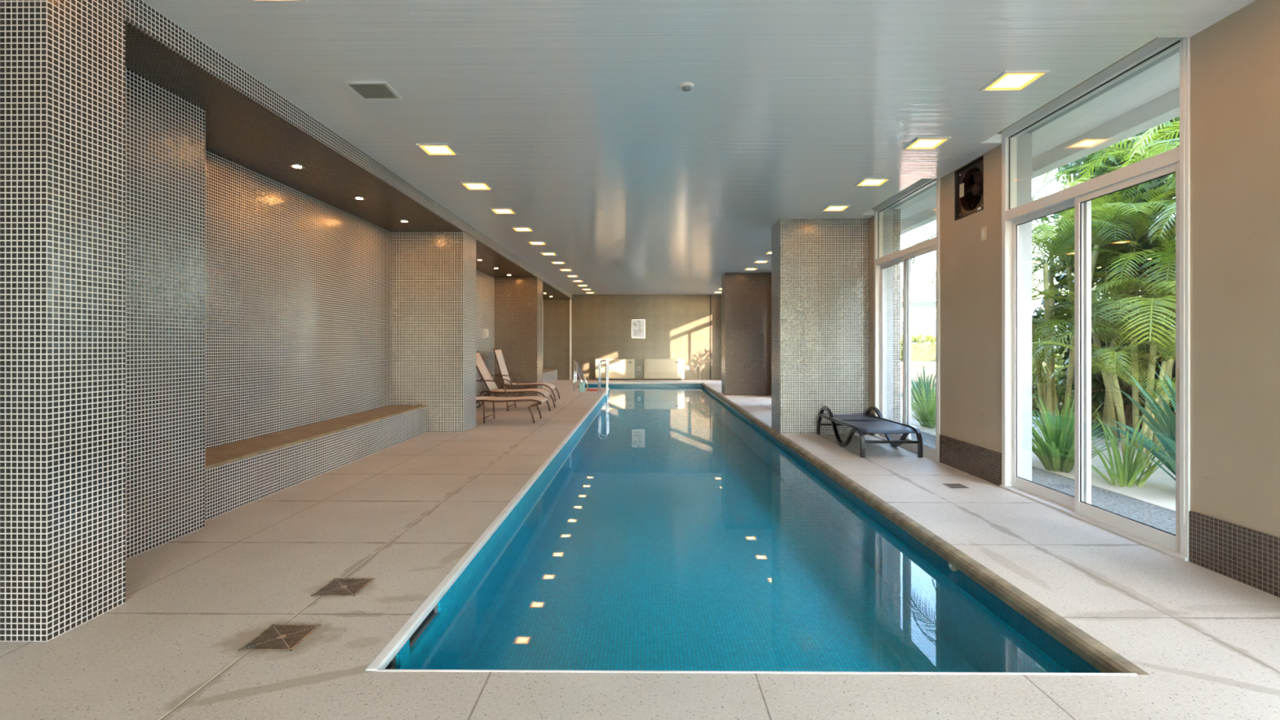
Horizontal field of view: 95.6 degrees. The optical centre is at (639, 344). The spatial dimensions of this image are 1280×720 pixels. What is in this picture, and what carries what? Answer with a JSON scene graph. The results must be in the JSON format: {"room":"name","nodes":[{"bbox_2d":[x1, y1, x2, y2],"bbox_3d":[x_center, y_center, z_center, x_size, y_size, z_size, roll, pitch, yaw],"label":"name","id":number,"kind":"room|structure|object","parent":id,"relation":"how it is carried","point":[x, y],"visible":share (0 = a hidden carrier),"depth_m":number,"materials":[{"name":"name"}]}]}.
{"room":"indoor swimming pool","nodes":[
{"label":"indoor swimming pool","id":0,"kind":"room"},
{"bbox_2d":[0,0,125,641],"bbox_3d":[-3.026,-0.260,2.611,1.100,3.000,0.366,0,0,1],"label":"pillar","id":1,"kind":"structure","parent":0,"point":[63,62],"depth_m":2.47,"materials":[{"name":"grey tile"}]},
{"bbox_2d":[125,67,204,559],"bbox_3d":[-3.269,-0.180,3.376,0.600,2.840,1.159,0,0,1],"label":"tiled wall","id":2,"kind":"structure","parent":0,"point":[165,131],"depth_m":3.60,"materials":[{"name":"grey tile"}]},
{"bbox_2d":[125,0,572,299],"bbox_3d":[-2.981,-1.680,11.611,1.025,0.160,17.634,0,0,1],"label":"soffit","id":3,"kind":"structure","parent":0,"point":[248,124],"depth_m":4.63,"materials":[{"name":"brown paint"}]},
{"bbox_2d":[288,164,305,168],"bbox_3d":[-3.072,-1.597,5.199,0.124,0.006,0.124,0,0,1],"label":"recessed light","id":4,"kind":"object","parent":3,"relation":"in","point":[294,166],"visible":1,"depth_m":5.19,"materials":[{"name":"silver metal"}]},
{"bbox_2d":[353,196,365,199],"bbox_3d":[-3.062,-1.597,6.328,0.124,0.006,0.124,0,0,1],"label":"recessed light","id":5,"kind":"object","parent":3,"relation":"in","point":[357,197],"visible":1,"depth_m":6.32,"materials":[{"name":"silver metal"}]},
{"bbox_2d":[204,149,494,448],"bbox_3d":[-3.623,-0.260,8.334,0.200,3.000,24.600,0,0,1],"label":"wall","id":6,"kind":"structure","parent":0,"point":[298,284],"depth_m":5.83,"materials":[{"name":"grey tile"}]},
{"bbox_2d":[483,328,488,338],"bbox_3d":[-3.429,-0.250,12.932,0.105,0.220,0.100,0,0,1],"label":"wall light","id":7,"kind":"object","parent":6,"relation":"attached to","point":[486,333],"visible":1,"depth_m":12.89,"materials":[{"name":"beige"}]},
{"bbox_2d":[391,231,475,432],"bbox_3d":[-3.009,-0.180,8.515,1.025,2.840,0.625,0,0,1],"label":"pillar","id":8,"kind":"structure","parent":0,"point":[433,273],"depth_m":8.20,"materials":[{"name":"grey tile"}]},
{"bbox_2d":[494,277,542,396],"bbox_3d":[-2.957,-0.180,14.178,1.025,2.840,0.700,0,0,1],"label":"pillar","id":9,"kind":"structure","parent":0,"point":[518,301],"depth_m":13.83,"materials":[{"name":"brown tile"}]},
{"bbox_2d":[542,294,721,379],"bbox_3d":[-0.032,0.040,20.501,7.160,3.800,0.200,0,0,1],"label":"wall","id":10,"kind":"structure","parent":0,"point":[677,326],"depth_m":20.41,"materials":[{"name":"beige paint"}]},
{"bbox_2d":[569,298,571,379],"bbox_3d":[-2.442,-0.180,20.408,0.060,2.840,0.030,0,0,1],"label":"trim","id":11,"kind":"structure","parent":10,"relation":"attached to","point":[570,299],"depth_m":20.39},
{"bbox_2d":[595,359,634,378],"bbox_3d":[-0.874,0.840,20.280,1.360,0.680,0.254,0,0,1],"label":"heater unit","id":12,"kind":"object","parent":10,"relation":"attached to","point":[618,368],"visible":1,"depth_m":20.16,"materials":[{"name":"white metal"}]},
{"bbox_2d":[600,373,632,377],"bbox_3d":[-0.850,1.066,20.164,1.210,0.168,0.006,0,0,1],"label":"grille","id":13,"kind":"object","parent":12,"relation":"attached to","point":[602,375],"depth_m":20.16,"materials":[{"name":"beige"}]},
{"bbox_2d":[631,319,644,337],"bbox_3d":[-0.058,-0.560,20.392,0.470,0.650,0.018,0,0,1],"label":"sign","id":14,"kind":"object","parent":10,"relation":"attached to","point":[637,325],"visible":1,"depth_m":20.39,"materials":[{"name":"white paper"}]},
{"bbox_2d":[644,359,680,378],"bbox_3d":[0.781,0.840,20.265,1.290,0.680,0.254,0,0,1],"label":"heater unit","id":15,"kind":"object","parent":10,"relation":"attached to","point":[653,368],"visible":1,"depth_m":20.14,"materials":[{"name":"beige metal"}]},
{"bbox_2d":[646,373,679,377],"bbox_3d":[0.805,1.066,20.148,1.140,0.168,0.006,0,0,1],"label":"grille","id":16,"kind":"object","parent":15,"relation":"attached to","point":[648,375],"depth_m":20.14,"materials":[{"name":"beige metal"}]},
{"bbox_2d":[680,360,684,378],"bbox_3d":[1.492,0.870,20.287,0.110,0.660,0.200,0,0,1],"label":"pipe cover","id":17,"kind":"object","parent":10,"relation":"attached to","point":[682,361],"visible":1,"depth_m":20.19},
{"bbox_2d":[710,294,711,379],"bbox_3d":[2.477,-0.260,20.372,0.040,3.000,0.012,0,0,1],"label":"trim","id":18,"kind":"structure","parent":10,"relation":"attached to","point":[710,295],"depth_m":20.37,"materials":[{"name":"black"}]},
{"bbox_2d":[0,379,1279,719],"bbox_3d":[-0.045,1.270,8.201,6.960,0.060,24.400,0,0,1],"label":"floor","id":19,"kind":"structure","parent":0,"point":[402,516],"depth_m":2.59,"materials":[{"name":"stone"}]},
{"bbox_2d":[238,624,320,651],"bbox_3d":[-1.518,1.238,2.454,0.216,0.004,0.216,0,0,1],"label":"floor drain","id":20,"kind":"object","parent":19,"relation":"on","point":[276,637],"visible":1,"depth_m":2.44,"materials":[{"name":"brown metal"}]},
{"bbox_2d":[204,404,426,520],"bbox_3d":[-3.289,1.048,6.080,0.505,0.385,4.250,0,0,1],"label":"bench","id":21,"kind":"object","parent":19,"relation":"on","point":[239,473],"visible":0.64,"depth_m":5.22,"materials":[{"name":"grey tile"}]},
{"bbox_2d":[311,577,374,596],"bbox_3d":[-1.513,1.238,2.964,0.216,0.004,0.216,0,0,1],"label":"floor drain","id":22,"kind":"object","parent":19,"relation":"on","point":[336,587],"visible":1,"depth_m":2.96,"materials":[{"name":"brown metal"}]},
{"bbox_2d":[475,395,547,423],"bbox_3d":[-2.408,1.052,9.443,1.730,0.385,0.628,0,0,1],"label":"sun lounger","id":23,"kind":"object","parent":19,"relation":"on","point":[540,400],"visible":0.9,"depth_m":9.31,"materials":[{"name":"brown fabric"}]},
{"bbox_2d":[475,351,555,411],"bbox_3d":[-2.502,0.685,11.123,1.676,1.123,0.661,0,0,1],"label":"sun lounger","id":24,"kind":"object","parent":19,"relation":"on","point":[482,369],"visible":0.73,"depth_m":11.09,"materials":[{"name":"brown fabric"}]},
{"bbox_2d":[480,348,559,401],"bbox_3d":[-2.665,0.664,12.975,1.676,1.166,0.661,0,0,1],"label":"sun lounger","id":25,"kind":"object","parent":19,"relation":"on","point":[504,374],"visible":0.8,"depth_m":12.88,"materials":[{"name":"brown"}]},
{"bbox_2d":[542,368,557,382],"bbox_3d":[-3.184,1.048,17.480,0.505,0.385,5.900,0,0,1],"label":"bench","id":26,"kind":"object","parent":19,"relation":"on","point":[549,375],"visible":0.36,"depth_m":18.98,"materials":[{"name":"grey tile"}]},
{"bbox_2d":[573,359,589,391],"bbox_3d":[-1.595,0.823,15.790,0.399,0.847,0.490,0,0,1],"label":"stair handrail","id":27,"kind":"object","parent":19,"relation":"on","point":[575,363],"visible":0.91,"depth_m":15.56,"materials":[{"name":"silver metal"}]},
{"bbox_2d":[578,382,585,391],"bbox_3d":[-1.539,1.120,15.365,0.132,0.240,0.292,0,0,1],"label":"bin","id":28,"kind":"object","parent":19,"relation":"on","point":[581,384],"visible":1,"depth_m":15.22,"materials":[{"name":"teal plastic"}]},
{"bbox_2d":[586,389,602,391],"bbox_3d":[-1.216,1.222,15.612,0.400,0.035,0.260,0,0,1],"label":"kickboard","id":29,"kind":"object","parent":19,"relation":"on","point":[587,389],"visible":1,"depth_m":15.50,"materials":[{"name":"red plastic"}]},
{"bbox_2d":[597,359,609,414],"bbox_3d":[-0.922,1.060,14.709,0.295,1.361,0.590,0,0,1],"label":"pool ladder","id":30,"kind":"object","parent":19,"relation":"attached to","point":[607,410],"visible":0.91,"depth_m":14.46,"materials":[{"name":"silver metal"}]},
{"bbox_2d":[584,382,702,383],"bbox_3d":[0.078,1.256,18.985,3.927,0.039,0.030,0,0,1],"label":"edging","id":31,"kind":"object","parent":19,"relation":"attached to","point":[587,382],"visible":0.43,"depth_m":18.97,"materials":[{"name":"beige stone"}]},
{"bbox_2d":[377,669,1137,675],"bbox_3d":[0.434,1.264,2.194,2.867,0.052,0.010,0,0,1],"label":"edging","id":32,"kind":"object","parent":19,"relation":"attached to","point":[414,670],"visible":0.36,"depth_m":2.19,"materials":[{"name":"beige stone"}]},
{"bbox_2d":[817,406,923,457],"bbox_3d":[2.771,1.031,7.183,0.672,0.421,1.660,0,0,1],"label":"sun lounger","id":33,"kind":"object","parent":19,"relation":"on","point":[865,423],"visible":1,"depth_m":6.84,"materials":[{"name":"black paint"}]},
{"bbox_2d":[942,483,968,488],"bbox_3d":[2.767,1.238,5.085,0.150,0.004,0.150,0,0,1],"label":"floor drain","id":34,"kind":"object","parent":19,"relation":"on","point":[949,485],"visible":1,"depth_m":5.08,"materials":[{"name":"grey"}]},
{"bbox_2d":[142,0,1255,294],"bbox_3d":[0.348,-1.800,8.197,5.695,0.080,24.400,0,0,1],"label":"ceiling","id":35,"kind":"structure","parent":0,"point":[578,120],"depth_m":4.10,"materials":[{"name":"white paint"}]},
{"bbox_2d":[249,0,307,2],"bbox_3d":[-1.839,-1.753,2.817,0.286,0.014,0.286,0,0,1],"label":"recessed light","id":36,"kind":"object","parent":35,"relation":"in","point":[251,1],"visible":1,"depth_m":2.95,"materials":[{"name":"white"}]},
{"bbox_2d":[342,81,403,100],"bbox_3d":[-1.843,-1.754,4.017,0.290,0.012,0.280,0,0,1],"label":"ceiling vent","id":37,"kind":"object","parent":35,"relation":"in","point":[365,91],"visible":1,"depth_m":4.01,"materials":[{"name":"white metal"}]},
{"bbox_2d":[416,143,458,155],"bbox_3d":[-1.817,-1.753,5.217,0.286,0.014,0.286,0,0,1],"label":"recessed light","id":38,"kind":"object","parent":35,"relation":"in","point":[430,149],"visible":1,"depth_m":5.21,"materials":[{"name":"white plastic"}]},
{"bbox_2d":[419,145,455,154],"bbox_3d":[-1.817,-1.754,5.217,0.250,0.007,0.250,0,0,1],"label":"diffuser","id":39,"kind":"object","parent":38,"relation":"attached to","point":[428,149],"depth_m":5.21,"materials":[{"name":"white plastic"}]},
{"bbox_2d":[459,182,493,190],"bbox_3d":[-1.806,-1.753,6.417,0.286,0.014,0.286,0,0,1],"label":"recessed light","id":40,"kind":"object","parent":35,"relation":"in","point":[468,185],"visible":1,"depth_m":6.39,"materials":[{"name":"white plastic"}]},
{"bbox_2d":[462,183,490,189],"bbox_3d":[-1.806,-1.754,6.417,0.250,0.007,0.250,0,0,1],"label":"diffuser","id":41,"kind":"object","parent":40,"relation":"attached to","point":[468,186],"depth_m":6.42,"materials":[{"name":"white plastic"}]},
{"bbox_2d":[489,208,516,213],"bbox_3d":[-1.795,-1.753,7.617,0.286,0.014,0.286,0,0,1],"label":"recessed light","id":42,"kind":"object","parent":35,"relation":"in","point":[496,211],"visible":1,"depth_m":7.60,"materials":[{"name":"white plastic"}]},
{"bbox_2d":[492,209,514,213],"bbox_3d":[-1.795,-1.754,7.617,0.250,0.007,0.250,0,0,1],"label":"diffuser","id":43,"kind":"object","parent":42,"relation":"attached to","point":[496,211],"depth_m":7.65,"materials":[{"name":"white plastic"}]},
{"bbox_2d":[511,226,533,231],"bbox_3d":[-1.784,-1.753,8.817,0.286,0.014,0.286,0,0,1],"label":"recessed light","id":44,"kind":"object","parent":35,"relation":"in","point":[515,228],"visible":1,"depth_m":8.80,"materials":[{"name":"white plastic"}]},
{"bbox_2d":[512,227,531,231],"bbox_3d":[-1.784,-1.754,8.817,0.250,0.007,0.250,0,0,1],"label":"diffuser","id":45,"kind":"object","parent":44,"relation":"attached to","point":[514,228],"depth_m":8.78,"materials":[{"name":"white plastic"}]},
{"bbox_2d":[527,241,546,244],"bbox_3d":[-1.773,-1.753,10.017,0.286,0.014,0.286,0,0,1],"label":"recessed light","id":46,"kind":"object","parent":35,"relation":"in","point":[529,242],"visible":1,"depth_m":9.97,"materials":[{"name":"white plastic"}]},
{"bbox_2d":[529,242,545,244],"bbox_3d":[-1.773,-1.754,10.017,0.250,0.007,0.250,0,0,1],"label":"diffuser","id":47,"kind":"object","parent":46,"relation":"attached to","point":[531,243],"depth_m":10.05,"materials":[{"name":"white plastic"}]},
{"bbox_2d":[540,252,557,255],"bbox_3d":[-1.762,-1.753,11.217,0.286,0.014,0.286,0,0,1],"label":"recessed light","id":48,"kind":"object","parent":35,"relation":"in","point":[541,253],"visible":1,"depth_m":11.20,"materials":[{"name":"white plastic"}]},
{"bbox_2d":[542,253,555,255],"bbox_3d":[-1.762,-1.754,11.217,0.250,0.007,0.250,0,0,1],"label":"diffuser","id":49,"kind":"object","parent":48,"relation":"attached to","point":[543,254],"depth_m":11.24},
{"bbox_2d":[550,261,565,263],"bbox_3d":[-1.751,-1.753,12.417,0.286,0.014,0.286,0,0,1],"label":"recessed light","id":50,"kind":"object","parent":35,"relation":"in","point":[552,262],"visible":1,"depth_m":12.35,"materials":[{"name":"white plastic"}]},
{"bbox_2d":[559,268,573,271],"bbox_3d":[-1.740,-1.753,13.617,0.286,0.014,0.286,0,0,1],"label":"recessed light","id":51,"kind":"object","parent":35,"relation":"in","point":[560,269],"visible":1,"depth_m":13.56,"materials":[{"name":"white plastic"}]},
{"bbox_2d":[565,275,578,276],"bbox_3d":[-1.729,-1.753,14.816,0.286,0.014,0.286,0,0,1],"label":"recessed light","id":52,"kind":"object","parent":35,"relation":"in","point":[566,275],"visible":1,"depth_m":14.78,"materials":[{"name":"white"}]},
{"bbox_2d":[679,82,693,91],"bbox_3d":[0.316,-1.742,3.937,0.100,0.037,0.100,0,0,1],"label":"smoke detector","id":53,"kind":"object","parent":35,"relation":"attached to","point":[685,86],"visible":1,"depth_m":3.91,"materials":[{"name":"white plastic"}]},
{"bbox_2d":[743,267,758,270],"bbox_3d":[2.574,-1.753,13.457,0.286,0.014,0.286,0,0,1],"label":"recessed light","id":54,"kind":"object","parent":35,"relation":"in","point":[745,268],"visible":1,"depth_m":13.42,"materials":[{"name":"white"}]},
{"bbox_2d":[753,260,769,262],"bbox_3d":[2.563,-1.753,12.257,0.286,0.014,0.286,0,0,1],"label":"recessed light","id":55,"kind":"object","parent":35,"relation":"in","point":[755,261],"visible":1,"depth_m":12.23,"materials":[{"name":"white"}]},
{"bbox_2d":[821,204,850,211],"bbox_3d":[2.519,-1.753,7.457,0.286,0.014,0.286,0,0,1],"label":"recessed light","id":56,"kind":"object","parent":35,"relation":"in","point":[830,207],"visible":1,"depth_m":7.42,"materials":[{"name":"white plastic"}]},
{"bbox_2d":[824,206,848,210],"bbox_3d":[2.519,-1.754,7.457,0.250,0.007,0.250,0,0,1],"label":"diffuser","id":57,"kind":"object","parent":56,"relation":"attached to","point":[828,208],"depth_m":7.46,"materials":[{"name":"white plastic"}]},
{"bbox_2d":[854,177,891,186],"bbox_3d":[2.508,-1.753,6.257,0.286,0.014,0.286,0,0,1],"label":"recessed light","id":58,"kind":"object","parent":35,"relation":"in","point":[865,181],"visible":1,"depth_m":6.23,"materials":[{"name":"white plastic"}]},
{"bbox_2d":[857,179,887,185],"bbox_3d":[2.508,-1.754,6.257,0.250,0.007,0.250,0,0,1],"label":"diffuser","id":59,"kind":"object","parent":58,"relation":"attached to","point":[863,182],"depth_m":6.26,"materials":[{"name":"white plastic"}]},
{"bbox_2d":[902,137,951,150],"bbox_3d":[2.497,-1.753,5.057,0.286,0.014,0.286,0,0,1],"label":"recessed light","id":60,"kind":"object","parent":35,"relation":"in","point":[919,143],"visible":1,"depth_m":5.04,"materials":[{"name":"white plastic"}]},
{"bbox_2d":[906,138,947,148],"bbox_3d":[2.497,-1.754,5.057,0.250,0.007,0.250,0,0,1],"label":"diffuser","id":61,"kind":"object","parent":60,"relation":"attached to","point":[917,143],"depth_m":5.04,"materials":[{"name":"white plastic"}]},
{"bbox_2d":[979,70,1049,91],"bbox_3d":[2.486,-1.753,3.857,0.286,0.014,0.286,0,0,1],"label":"recessed light","id":62,"kind":"object","parent":35,"relation":"in","point":[1008,80],"visible":1,"depth_m":3.84,"materials":[{"name":"white plastic"}]},
{"bbox_2d":[985,72,1044,89],"bbox_3d":[2.486,-1.754,3.857,0.250,0.007,0.250,0,0,1],"label":"diffuser","id":63,"kind":"object","parent":62,"relation":"attached to","point":[1004,81],"depth_m":3.85,"materials":[{"name":"white plastic"}]},
{"bbox_2d":[465,405,977,672],"bbox_3d":[0.016,1.890,10.598,4.137,0.100,17.045,0,0,1],"label":"floor","id":64,"kind":"structure","parent":0,"point":[671,544],"depth_m":4.49,"materials":[{"name":"blue tile"}]},
{"bbox_2d":[721,272,771,395],"bbox_3d":[2.668,-0.260,14.506,1.170,3.000,0.660,0,0,1],"label":"pillar","id":65,"kind":"structure","parent":0,"point":[746,297],"depth_m":14.18,"materials":[{"name":"brown tile"}]},
{"bbox_2d":[394,384,1102,672],"bbox_3d":[0.016,1.558,10.598,4.137,0.565,17.045,0,0,1],"label":"wall","id":66,"kind":"structure","parent":0,"point":[985,631],"depth_m":3.88,"materials":[{"name":"blue tile"}]},
{"bbox_2d":[384,655,395,669],"bbox_3d":[-1.084,1.315,2.313,0.130,0.079,0.235,0,0,1],"label":"skimmer","id":67,"kind":"object","parent":66,"relation":"attached to","point":[392,665],"visible":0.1,"depth_m":2.42,"materials":[{"name":"grey plastic"}]},
{"bbox_2d":[408,602,438,648],"bbox_3d":[-1.080,1.315,2.710,0.130,0.079,0.420,0,0,1],"label":"skimmer","id":68,"kind":"object","parent":66,"relation":"attached to","point":[434,611],"visible":0.16,"depth_m":2.76,"materials":[{"name":"grey plastic"}]},
{"bbox_2d":[364,387,609,671],"bbox_3d":[-0.959,1.256,9.407,0.050,0.039,14.405,0,0,1],"label":"edging","id":69,"kind":"object","parent":66,"relation":"on","point":[384,657],"visible":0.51,"depth_m":3.09,"materials":[{"name":"beige stone"}]},
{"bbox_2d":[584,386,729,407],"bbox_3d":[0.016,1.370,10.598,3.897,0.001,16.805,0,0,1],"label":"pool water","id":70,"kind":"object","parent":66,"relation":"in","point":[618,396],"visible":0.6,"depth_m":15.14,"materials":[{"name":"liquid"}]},
{"bbox_2d":[701,382,1150,675],"bbox_3d":[1.956,1.274,10.595,0.076,0.068,16.835,0,0,1],"label":"edging","id":71,"kind":"object","parent":66,"relation":"on","point":[1100,656],"visible":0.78,"depth_m":3.12,"materials":[{"name":"beige stone"}]},
{"bbox_2d":[948,562,957,571],"bbox_3d":[1.883,1.332,3.499,0.033,0.068,0.068,0,0,1],"label":"fitting","id":72,"kind":"object","parent":66,"relation":"attached to","point":[952,567],"visible":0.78,"depth_m":3.48,"materials":[{"name":"silver metal"}]},
{"bbox_2d":[771,217,869,433],"bbox_3d":[2.579,-0.260,8.367,1.237,3.000,0.560,0,0,1],"label":"pillar","id":73,"kind":"structure","parent":0,"point":[820,267],"depth_m":8.09,"materials":[{"name":"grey tile"}]},
{"bbox_2d":[869,0,1279,537],"bbox_3d":[3.315,-0.325,8.170,0.240,3.130,24.400,0,0,1],"label":"wall","id":74,"kind":"structure","parent":0,"point":[1235,60],"depth_m":3.15,"materials":[{"name":"beige paint"}]},
{"bbox_2d":[893,208,900,435],"bbox_3d":[3.507,-0.310,8.313,0.140,3.100,0.710,0,0,1],"label":"pilaster","id":75,"kind":"object","parent":74,"relation":"attached to","point":[896,212],"visible":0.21,"depth_m":7.96,"materials":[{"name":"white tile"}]},
{"bbox_2d":[872,178,940,462],"bbox_3d":[3.292,-0.310,7.010,0.274,3.100,1.740,0,0,1],"label":"window","id":76,"kind":"structure","parent":74,"relation":"in","point":[884,262],"depth_m":7.44,"materials":[{"name":"white metal"}]},
{"bbox_2d":[954,155,983,221],"bbox_3d":[3.292,-1.498,5.600,0.240,0.500,0.500,0,0,1],"label":"fan","id":77,"kind":"object","parent":74,"relation":"attached to","point":[969,179],"visible":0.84,"depth_m":5.75,"materials":[{"name":"black metal"}]},
{"bbox_2d":[981,226,986,240],"bbox_3d":[3.164,-1.022,5.341,0.011,0.124,0.076,0,0,1],"label":"socket plate","id":78,"kind":"object","parent":74,"relation":"attached to","point":[984,228],"visible":1,"depth_m":5.33,"materials":[{"name":"beige plastic"}]},
{"bbox_2d":[893,52,1179,235],"bbox_3d":[3.766,-1.890,8.266,0.660,0.340,24.600,0,0,1],"label":"canopy","id":79,"kind":"object","parent":74,"relation":"attached to","point":[1150,99],"visible":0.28,"depth_m":4.76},
{"bbox_2d":[868,413,1279,597],"bbox_3d":[3.189,1.095,8.165,0.012,0.290,24.388,0,0,1],"label":"baseboard","id":80,"kind":"structure","parent":74,"relation":"attached to","point":[1249,557],"depth_m":3.15,"materials":[{"name":"tile"}]},
{"bbox_2d":[999,37,1190,560],"bbox_3d":[3.266,-0.310,4.190,0.274,3.100,1.740,0,0,1],"label":"window frame","id":81,"kind":"structure","parent":74,"relation":"in","point":[1016,220],"depth_m":4.17,"materials":[{"name":"white metal"}]},
{"label":"outside","id":82,"kind":"structure","parent":0,"visible":0},
{"bbox_2d":[1033,416,1166,451],"bbox_3d":[31.817,1.420,14.708,56.640,0.240,90.000,0,0,1],"label":"ground","id":83,"kind":"structure","parent":82,"point":[1100,430],"depth_m":8.38,"materials":[{"name":"soil"}]},
{"bbox_2d":[900,332,935,361],"bbox_3d":[8.010,0.460,18.721,1.636,1.684,4.513,0,0,1],"label":"hedge","id":84,"kind":"object","parent":83,"relation":"on","point":[920,351],"visible":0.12,"depth_m":16.63,"materials":[{"name":"green plant"}]},
{"bbox_2d":[900,280,935,307],"bbox_3d":[11.406,-0.605,22.396,4.240,3.810,3.640,0,0,1],"label":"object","id":85,"kind":"object","parent":83,"relation":"on","point":[922,293],"visible":0.14,"depth_m":21.48,"materials":[{"name":"white"}]},
{"bbox_2d":[900,361,935,394],"bbox_3d":[7.235,0.870,14.634,1.680,0.860,0.680,0,0,1],"label":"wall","id":86,"kind":"structure","parent":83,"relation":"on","point":[929,366],"depth_m":14.34,"materials":[{"name":"white paint"}]},
{"bbox_2d":[900,392,1041,425],"bbox_3d":[8.598,1.210,16.022,4.700,0.260,15.800,0,0,1],"label":"kerb","id":87,"kind":"object","parent":83,"relation":"on","point":[1033,423],"depth_m":9.13,"materials":[{"name":"grey stone"}]},
{"bbox_2d":[900,310,1155,358],"bbox_3d":[12.276,0.120,16.388,0.250,2.360,27.000,0,0,1],"label":"wall","id":88,"kind":"structure","parent":83,"relation":"on","point":[926,327],"depth_m":25.01,"materials":[{"name":"white"}]},
{"bbox_2d":[900,397,1175,511],"bbox_3d":[5.133,1.298,8.953,2.100,0.085,30.000,0,0,1],"label":"garden wall","id":89,"kind":"structure","parent":83,"relation":"on","point":[1159,489],"depth_m":5.39,"materials":[{"name":"white paint"}]},
{"bbox_2d":[900,360,935,427],"bbox_3d":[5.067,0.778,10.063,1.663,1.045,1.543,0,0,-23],"label":"plant","id":90,"kind":"object","parent":89,"relation":"on","point":[926,384],"visible":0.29,"depth_m":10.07,"materials":[{"name":"green plant"}]},
{"bbox_2d":[924,406,935,431],"bbox_3d":[4.145,1.004,7.657,1.012,0.591,0.813,0,0,-37],"label":"leaf plant","id":91,"kind":"object","parent":89,"relation":"on","point":[933,406],"visible":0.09,"depth_m":7.75,"materials":[{"name":"green plant"}]},
{"bbox_2d":[911,163,1175,431],"bbox_3d":[5.918,-0.558,8.087,3.682,3.702,3.362,0,0,-9],"label":"areca palm","id":92,"kind":"object","parent":89,"relation":"on","point":[1048,397],"visible":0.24,"depth_m":7.87,"materials":[{"name":"green plant"}]},
{"bbox_2d":[1031,387,1074,472],"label":"leaf plant","id":93,"kind":"object","parent":89,"relation":"on","point":[1047,451],"depth_m":5.71,"materials":[{"name":"green plant"}]},
{"bbox_2d":[1031,248,1175,453],"bbox_3d":[6.112,0.007,6.935,3.321,2.572,3.333,0,0,-13],"label":"areca palm","id":94,"kind":"object","parent":89,"relation":"on","point":[1155,322],"visible":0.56,"depth_m":6.74,"materials":[{"name":"green plant"}]},
{"bbox_2d":[1031,329,1175,468],"bbox_3d":[5.109,0.555,6.012,1.681,1.474,1.939,0,0,-32],"label":"areca palm","id":95,"kind":"object","parent":89,"relation":"on","point":[1169,348],"visible":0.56,"depth_m":5.89,"materials":[{"name":"green plant"}]},
{"bbox_2d":[1091,402,1126,458],"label":"leaf plant","id":96,"kind":"object","parent":89,"relation":"on","point":[1092,428],"depth_m":5.58,"materials":[{"name":"green plant"}]},
{"bbox_2d":[1057,404,1168,488],"bbox_3d":[4.342,0.905,5.199,1.279,0.790,1.205,0,0,30],"label":"leaf plant","id":97,"kind":"object","parent":89,"relation":"on","point":[1126,473],"visible":0.79,"depth_m":5.17,"materials":[{"name":"green plant"}]},
{"bbox_2d":[1092,356,1175,480],"bbox_3d":[4.705,0.696,4.745,1.662,1.209,1.882,0,0,44],"label":"plant","id":98,"kind":"object","parent":89,"relation":"on","point":[1165,432],"visible":0.21,"depth_m":4.77,"materials":[{"name":"green plant"}]},
{"bbox_2d":[900,431,1175,534],"bbox_3d":[3.763,1.300,8.966,0.640,0.080,30.000,0,0,1],"label":"gravel strip","id":99,"kind":"object","parent":83,"relation":"on","point":[1150,514],"depth_m":4.63,"materials":[{"name":"grey gravel"}]},
{"bbox_2d":[1031,362,1142,428],"bbox_3d":[7.485,0.798,10.835,1.409,1.009,3.919,0,0,1],"label":"hedge","id":100,"kind":"object","parent":83,"relation":"on","point":[1060,388],"visible":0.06,"depth_m":9.64,"materials":[{"name":"green plant"}]},
{"bbox_2d":[1031,346,1157,366],"bbox_3d":[9.119,0.649,10.817,1.298,1.316,7.937,0,0,1],"label":"hedge","id":101,"kind":"object","parent":83,"relation":"on","point":[1058,361],"visible":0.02,"depth_m":12.10,"materials":[{"name":"green plant"}]},
{"bbox_2d":[1031,182,1175,435],"bbox_3d":[6.779,-0.452,8.350,2.939,3.489,3.620,0,0,-44],"label":"areca palm","id":102,"kind":"object","parent":83,"relation":"on","point":[1068,272],"visible":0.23,"depth_m":7.90,"materials":[{"name":"green plant"}]},
{"bbox_2d":[1031,115,1179,432],"bbox_3d":[7.250,-1.184,8.717,2.317,4.973,2.670,0,0,7],"label":"evergreen tree","id":103,"kind":"object","parent":83,"relation":"on","point":[1098,387],"visible":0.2,"depth_m":8.48,"materials":[{"name":"green plant"}]},
{"bbox_2d":[1032,121,1179,289],"bbox_3d":[7.085,-0.706,6.473,4.162,3.997,3.462,0,0,42],"label":"areca palm","id":104,"kind":"object","parent":83,"relation":"on","point":[1147,150],"visible":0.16,"depth_m":7.08,"materials":[{"name":"green plant"}]},
{"bbox_2d":[1033,133,1179,424],"bbox_3d":[7.668,-0.800,8.361,3.919,4.186,3.668,0,0,-10],"label":"areca palm","id":105,"kind":"object","parent":83,"relation":"on","point":[1140,402],"visible":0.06,"depth_m":8.07,"materials":[{"name":"green plant"}]},
{"bbox_2d":[1128,116,1179,294],"bbox_3d":[6.617,-0.832,5.000,4.116,4.243,3.353,0,0,1],"label":"areca palm","id":106,"kind":"object","parent":83,"relation":"on","point":[1165,220],"visible":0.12,"depth_m":6.01,"materials":[{"name":"green plant"}]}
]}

